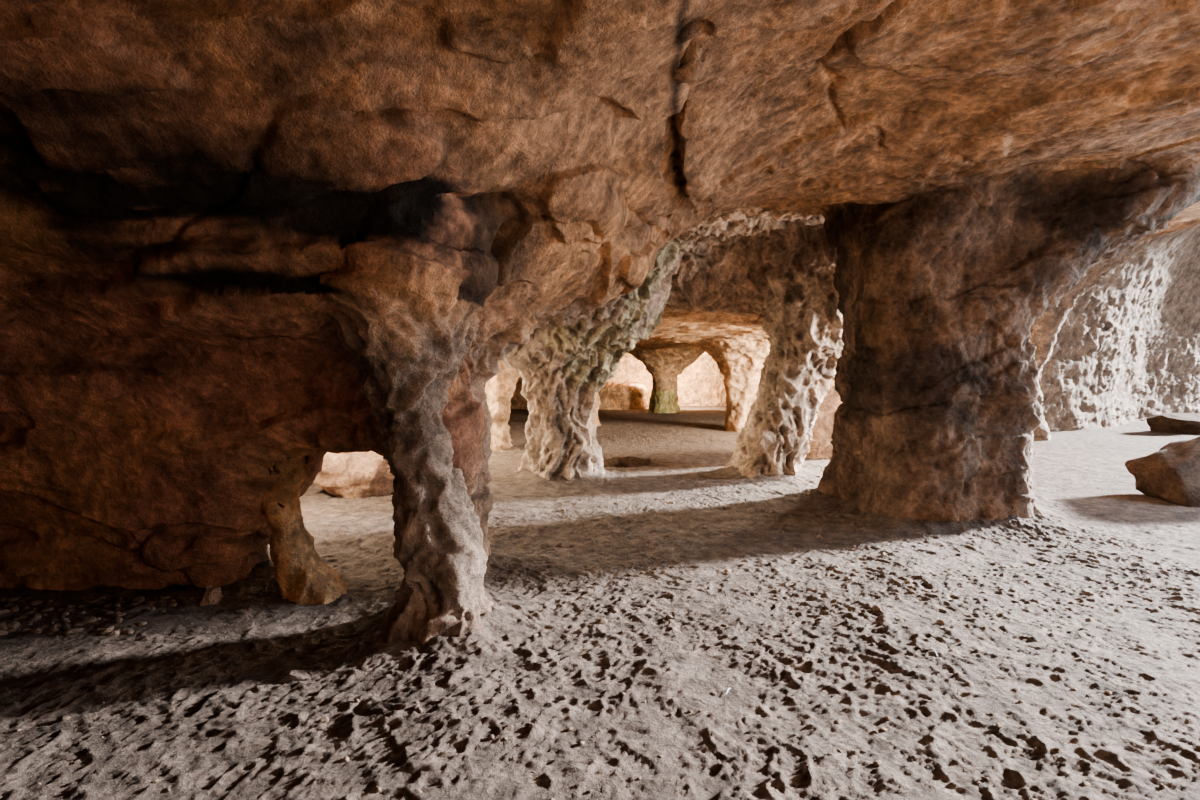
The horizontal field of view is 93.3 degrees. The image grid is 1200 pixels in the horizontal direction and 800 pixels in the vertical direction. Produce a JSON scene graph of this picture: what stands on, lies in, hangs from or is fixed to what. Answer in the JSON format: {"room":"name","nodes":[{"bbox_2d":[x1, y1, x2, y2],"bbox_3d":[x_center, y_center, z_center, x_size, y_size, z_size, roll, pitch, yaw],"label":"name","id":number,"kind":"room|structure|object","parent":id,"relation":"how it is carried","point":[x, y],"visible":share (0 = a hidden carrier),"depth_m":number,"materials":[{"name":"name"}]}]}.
{"room":"cave","nodes":[
{"label":"cave","id":0,"kind":"room"},
{"bbox_2d":[0,181,492,605],"bbox_3d":[-2.877,-0.248,13.253,5.258,2.864,29.443,0,3,2],"label":"wall","id":1,"kind":"structure","parent":0,"point":[136,452],"depth_m":3.58,"materials":[{"name":"stone"}]},
{"bbox_2d":[0,405,1199,799],"bbox_3d":[12.000,0.828,14.050,40.000,0.211,34.000,0,3,0],"label":"floor","id":2,"kind":"structure","parent":0,"point":[1104,585],"depth_m":2.95,"materials":[{"name":"grey sand"}]},
{"bbox_2d":[0,596,192,635],"bbox_3d":[-3.470,1.335,3.535,1.535,0.068,0.598,0,3,0],"label":"pebbles","id":3,"kind":"object","parent":2,"relation":"on","point":[66,625],"visible":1,"depth_m":3.48,"materials":[{"name":"stone"}]},
{"bbox_2d":[199,585,222,605],"bbox_3d":[-2.558,1.309,3.718,0.115,0.188,0.110,1,3,22],"label":"stone","id":4,"kind":"object","parent":2,"relation":"on","point":[212,595],"visible":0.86,"depth_m":3.69,"materials":[{"name":"brown stone"}]},
{"bbox_2d":[276,670,314,683],"bbox_3d":[-1.489,1.379,2.832,0.230,0.091,0.133,-2,3,-40],"label":"flat stone","id":5,"kind":"object","parent":2,"relation":"on","point":[294,675],"visible":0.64,"depth_m":2.77,"materials":[{"name":"stone"}]},
{"bbox_2d":[313,451,394,498],"bbox_3d":[-3.074,0.902,7.364,1.285,1.100,1.045,-1,3,-23],"label":"boulder","id":6,"kind":"object","parent":2,"relation":"on","point":[358,475],"visible":0.41,"depth_m":6.93,"materials":[{"name":"brown stone"}]},
{"bbox_2d":[317,237,495,644],"bbox_3d":[-1.012,0.399,3.186,1.025,2.394,0.901,-2,3,-33],"label":"rock pillar","id":7,"kind":"structure","parent":2,"relation":"on","point":[405,316],"depth_m":3.07,"materials":[{"name":"stone"}]},
{"bbox_2d":[485,360,520,451],"bbox_3d":[-2.117,-0.140,11.271,2.477,2.731,2.418,0,3,0],"label":"rock pillar","id":8,"kind":"structure","parent":2,"relation":"on","point":[499,389],"depth_m":10.98,"materials":[{"name":"stone"}]},
{"bbox_2d":[469,302,538,557],"bbox_3d":[-0.903,0.422,4.330,0.919,2.265,1.172,0,3,0],"label":"rock pillar","id":9,"kind":"structure","parent":2,"relation":"on","point":[495,340],"depth_m":4.11,"materials":[{"name":"stone"}]},
{"bbox_2d":[500,238,684,479],"bbox_3d":[-0.238,-0.377,8.365,3.163,3.506,2.504,1,3,21],"label":"rock pillar","id":10,"kind":"structure","parent":2,"relation":"on","point":[562,369],"depth_m":7.83,"materials":[{"name":"stone"}]},
{"bbox_2d":[15,688,1171,799],"bbox_3d":[1.012,1.378,2.263,7.865,0.087,0.815,0,3,0],"label":"pebbles","id":11,"kind":"object","parent":2,"relation":"on","point":[418,709],"visible":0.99,"depth_m":2.38,"materials":[{"name":"stone"}]},
{"bbox_2d":[593,392,600,425],"bbox_3d":[-0.374,-0.385,17.012,2.377,2.757,2.388,0,3,0],"label":"rock pillar","id":12,"kind":"structure","parent":2,"relation":"on","point":[596,422],"depth_m":16.86,"materials":[{"name":"stone"}]},
{"bbox_2d":[603,456,650,467],"bbox_3d":[0.365,1.049,9.401,0.944,0.272,0.565,0,3,-6],"label":"flat stone","id":13,"kind":"object","parent":2,"relation":"on","point":[628,461],"visible":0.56,"depth_m":9.20,"materials":[{"name":"brown stone"}]},
{"bbox_2d":[626,347,704,412],"bbox_3d":[2.657,-0.676,23.068,3.517,2.827,3.627,0,3,0],"label":"rock pillar","id":14,"kind":"structure","parent":2,"relation":"on","point":[664,365],"depth_m":22.41,"materials":[{"name":"stone"}]},
{"bbox_2d":[693,334,769,431],"bbox_3d":[3.966,-0.371,15.457,3.108,2.881,3.021,0,3,0],"label":"rock pillar","id":15,"kind":"structure","parent":2,"relation":"on","point":[740,359],"depth_m":15.00,"materials":[{"name":"stone"}]},
{"bbox_2d":[531,495,945,649],"bbox_3d":[0.928,1.266,5.036,2.734,0.117,3.975,0,3,0],"label":"pebbles","id":16,"kind":"object","parent":2,"relation":"on","point":[601,621],"visible":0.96,"depth_m":4.22,"materials":[{"name":"stone"}]},
{"bbox_2d":[725,222,843,477],"bbox_3d":[3.069,-0.484,8.177,2.014,3.741,2.208,-1,3,-22],"label":"rock pillar","id":17,"kind":"structure","parent":2,"relation":"on","point":[798,300],"depth_m":8.04,"materials":[{"name":"stone"}]},
{"bbox_2d":[805,379,842,458],"bbox_3d":[4.195,0.436,10.607,1.422,1.652,1.316,0,3,0],"label":"rock block","id":18,"kind":"object","parent":2,"relation":"on","point":[820,446],"visible":0.16,"depth_m":10.10,"materials":[{"name":"stone"}]},
{"bbox_2d":[724,643,1041,694],"bbox_3d":[1.913,1.344,2.823,2.670,0.049,0.564,0,3,0],"label":"litter","id":19,"kind":"object","parent":2,"relation":"on","point":[1016,643],"visible":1,"depth_m":2.99,"materials":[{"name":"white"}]},
{"bbox_2d":[817,160,1199,521],"bbox_3d":[4.443,-0.395,6.345,3.716,3.722,2.331,0,3,0],"label":"rock pillar","id":20,"kind":"structure","parent":2,"relation":"on","point":[942,289],"depth_m":5.61,"materials":[{"name":"stone"}]},
{"bbox_2d":[1030,238,1151,440],"bbox_3d":[9.978,-1.263,13.206,4.050,4.857,4.808,0,3,0],"label":"rock pillar","id":21,"kind":"structure","parent":2,"relation":"on","point":[1044,330],"depth_m":12.20,"materials":[{"name":"stone"}]},
{"bbox_2d":[1124,436,1199,506],"bbox_3d":[7.391,0.906,6.816,1.624,1.175,1.088,0,3,-1],"label":"boulder","id":22,"kind":"object","parent":2,"relation":"on","point":[1171,473],"visible":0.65,"depth_m":6.69,"materials":[{"name":"brown stone"}]},
{"bbox_2d":[1146,413,1199,433],"bbox_3d":[15.523,0.669,14.850,1.642,0.644,1.314,-1,3,-22],"label":"flat stone","id":23,"kind":"object","parent":2,"relation":"on","point":[1180,423],"visible":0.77,"depth_m":14.72,"materials":[{"name":"brown stone"}]},
{"bbox_2d":[0,0,1199,356],"bbox_3d":[10.824,-4.080,12.852,32.164,6.736,29.544,0,3,0],"label":"ceiling","id":24,"kind":"structure","parent":0,"point":[199,167],"depth_m":2.80,"materials":[{"name":"stone"}]},
{"bbox_2d":[510,226,1199,431],"bbox_3d":[10.870,-3.006,13.128,32.201,8.317,30.131,0,3,0],"label":"wall","id":25,"kind":"structure","parent":0,"point":[1127,350],"depth_m":16.86,"materials":[{"name":"stone"}]}
]}

